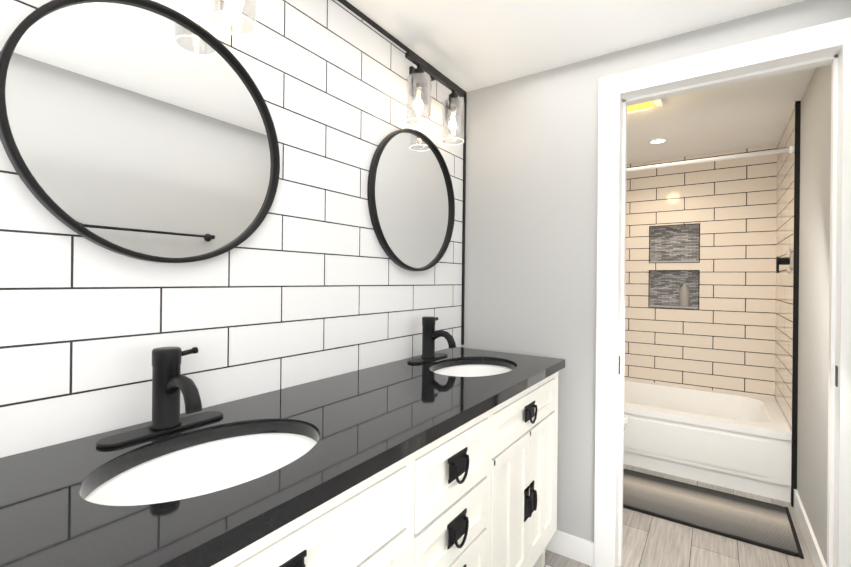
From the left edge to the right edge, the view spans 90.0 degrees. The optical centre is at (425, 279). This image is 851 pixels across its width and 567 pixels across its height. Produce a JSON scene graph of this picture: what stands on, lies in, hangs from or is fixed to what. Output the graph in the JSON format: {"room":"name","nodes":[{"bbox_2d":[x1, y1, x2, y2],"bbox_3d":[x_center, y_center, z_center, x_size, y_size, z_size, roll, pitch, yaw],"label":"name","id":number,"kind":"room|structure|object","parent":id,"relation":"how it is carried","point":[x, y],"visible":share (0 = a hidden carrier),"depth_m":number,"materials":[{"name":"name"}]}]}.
{"room":"bathroom","nodes":[
{"label":"bathroom","id":0,"kind":"room"},
{"bbox_2d":[0,0,463,457],"bbox_3d":[-0.748,0.121,0.938,0.100,2.220,3.200,1,0,34],"label":"wall tile","id":1,"kind":"structure","parent":0,"point":[308,280],"depth_m":1.25,"materials":[{"name":"white tile"}]},
{"bbox_2d":[0,0,279,262],"bbox_3d":[-0.609,-0.339,1.016,0.031,0.600,0.600,1,0,34],"label":"mirror","id":2,"kind":"object","parent":1,"relation":"attached to","point":[144,130],"visible":1,"depth_m":0.96,"materials":[{"name":"black metal"}]},
{"bbox_2d":[211,0,255,35],"bbox_3d":[-0.570,-0.774,0.956,0.155,0.285,0.430,1,0,34],"label":"sconce","id":3,"kind":"object","parent":1,"relation":"attached to","point":[215,4],"visible":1,"depth_m":1.05,"materials":[{"name":"clear glass"}]},
{"bbox_2d":[338,0,466,344],"bbox_3d":[-0.670,-0.328,0.948,0.010,1.320,3.100,1,0,34],"label":"trim","id":4,"kind":"structure","parent":1,"relation":"attached to","point":[356,11],"depth_m":2.21,"materials":[{"name":"black metal"}]},
{"bbox_2d":[367,128,454,270],"bbox_3d":[-0.037,-0.339,1.854,0.031,0.606,0.606,1,0,34],"label":"mirror","id":5,"kind":"object","parent":1,"relation":"attached to","point":[411,199],"visible":1,"depth_m":1.82,"materials":[{"name":"black metal"}]},
{"bbox_2d":[405,52,463,144],"bbox_3d":[0.027,-0.767,1.832,0.155,0.285,0.430,1,0,34],"label":"sconce","id":6,"kind":"object","parent":1,"relation":"attached to","point":[418,87],"visible":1,"depth_m":1.75,"materials":[{"name":"clear glass"}]},
{"bbox_2d":[346,0,815,163],"bbox_3d":[0.485,-1.030,1.467,1.920,0.110,5.450,1,0,34],"label":"ceiling","id":7,"kind":"structure","parent":0,"point":[468,45],"depth_m":1.78,"materials":[{"name":"white paint"}]},
{"bbox_2d":[627,99,662,113],"bbox_3d":[1.157,-0.985,2.382,0.280,0.026,0.240,1,0,34],"label":"recessed light","id":8,"kind":"object","parent":7,"relation":"in","point":[645,106],"visible":0.32,"depth_m":2.39,"materials":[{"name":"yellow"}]},
{"bbox_2d":[648,138,667,143],"bbox_3d":[1.663,-0.988,3.045,0.124,0.008,0.124,1,0,34],"label":"recessed light","id":9,"kind":"object","parent":7,"relation":"in","point":[657,140],"visible":0.98,"depth_m":3.04,"materials":[{"name":"white"}]},
{"bbox_2d":[462,0,850,565],"bbox_3d":[0.514,0.120,1.438,1.820,2.250,5.450,1,0,34],"label":"wall","id":10,"kind":"structure","parent":0,"point":[531,206],"depth_m":1.96,"materials":[{"name":"grey paint"}]},
{"bbox_2d":[545,17,850,566],"bbox_3d":[0.236,0.184,1.024,1.570,2.115,4.253,1,0,34],"label":"door frame","id":11,"kind":"structure","parent":10,"relation":"attached to","point":[821,45],"depth_m":1.69,"materials":[{"name":"white wood"}]},
{"bbox_2d":[544,464,813,566],"bbox_3d":[0.461,1.270,1.466,1.920,0.050,5.450,1,0,34],"label":"floor","id":12,"kind":"structure","parent":0,"point":[650,541],"depth_m":1.99,"materials":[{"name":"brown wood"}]},
{"bbox_2d":[196,364,564,566],"bbox_3d":[-0.143,0.806,1.228,0.543,0.865,1.798,1,0,34],"label":"bathroom vanity","id":13,"kind":"object","parent":12,"relation":"on","point":[430,456],"depth_m":1.07,"materials":[{"name":"white wood"}]},
{"bbox_2d":[0,348,564,566],"bbox_3d":[-0.147,0.356,1.234,0.557,0.035,1.850,1,0,34],"label":"countertop","id":14,"kind":"structure","parent":13,"relation":"on","point":[377,413],"depth_m":0.77,"materials":[{"name":"black stone"}]},
{"bbox_2d":[88,347,231,451],"bbox_3d":[-0.534,0.243,0.917,0.165,0.179,0.256,1,0,34],"label":"faucet","id":15,"kind":"object","parent":14,"relation":"on","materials":[{"name":"black metal"}]},
{"bbox_2d":[60,416,339,531],"bbox_3d":[-0.403,0.436,0.827,0.372,0.156,0.486,1,0,34],"label":"sink","id":16,"kind":"object","parent":14,"relation":"in","point":[133,490],"depth_m":0.92,"materials":[{"name":"white ceramic"}]},
{"bbox_2d":[404,316,459,363],"bbox_3d":[0.055,0.250,1.780,0.165,0.179,0.256,1,0,34],"label":"faucet","id":17,"kind":"object","parent":14,"relation":"on","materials":[{"name":"black metal"}]},
{"bbox_2d":[424,356,519,379],"bbox_3d":[0.190,0.443,1.687,0.372,0.156,0.486,1,0,34],"label":"sink","id":18,"kind":"object","parent":14,"relation":"in","point":[474,369],"depth_m":1.86,"materials":[{"name":"white ceramic"}]},
{"bbox_2d":[624,415,627,429],"bbox_3d":[0.887,0.852,2.721,0.738,0.795,0.436,1,0,34],"label":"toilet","id":19,"kind":"object","parent":12,"relation":"on","point":[625,420],"visible":0.06,"depth_m":2.51,"materials":[{"name":"white ceramic"}]},
{"bbox_2d":[623,379,791,502],"bbox_3d":[1.671,1.058,3.168,1.511,0.400,0.874,1,0,34],"label":"bathtub","id":20,"kind":"object","parent":12,"relation":"on","point":[738,442],"visible":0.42,"depth_m":2.68,"materials":[{"name":"white ceramic"}]},
{"bbox_2d":[623,468,803,558],"bbox_3d":[1.494,1.250,2.359,0.844,0.012,0.510,1,0,34],"label":"area rug","id":21,"kind":"object","parent":12,"relation":"on","point":[766,525],"visible":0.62,"depth_m":2.29,"materials":[{"name":"black fabric"}]},
{"bbox_2d":[624,145,776,397],"bbox_3d":[2.005,0.137,3.595,1.790,2.250,0.206,1,0,34],"label":"wall","id":22,"kind":"structure","parent":0,"point":[706,231],"depth_m":3.35,"materials":[{"name":"tile"}]},
{"bbox_2d":[679,279,689,306],"bbox_3d":[2.105,0.109,3.458,0.074,0.223,0.074,1,0,34],"label":"soap bottle","id":23,"kind":"object","parent":22,"relation":"in","point":[684,296],"visible":0.98,"depth_m":3.43,"materials":[{"name":"grey plastic"}]},
{"bbox_2d":[775,101,800,506],"bbox_3d":[2.317,0.139,2.721,0.049,2.250,0.897,1,0,34],"label":"wall","id":24,"kind":"structure","parent":0,"point":[787,284],"depth_m":2.36,"materials":[{"name":"tile"}]},
{"bbox_2d":[626,146,793,171],"bbox_3d":[1.466,-0.744,2.841,1.512,0.039,0.040,1,0,34],"label":"curtain rod","id":25,"kind":"object","parent":24,"relation":"attached to","point":[790,149],"visible":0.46,"depth_m":2.62,"materials":[{"name":"white metal"}]},
{"bbox_2d":[776,248,791,273],"bbox_3d":[2.123,-0.108,2.527,0.062,0.150,0.150,1,0,34],"label":"shower valve","id":26,"kind":"object","parent":24,"relation":"attached to","point":[787,260],"visible":1,"depth_m":2.51,"materials":[{"name":"black metal"}]}
]}

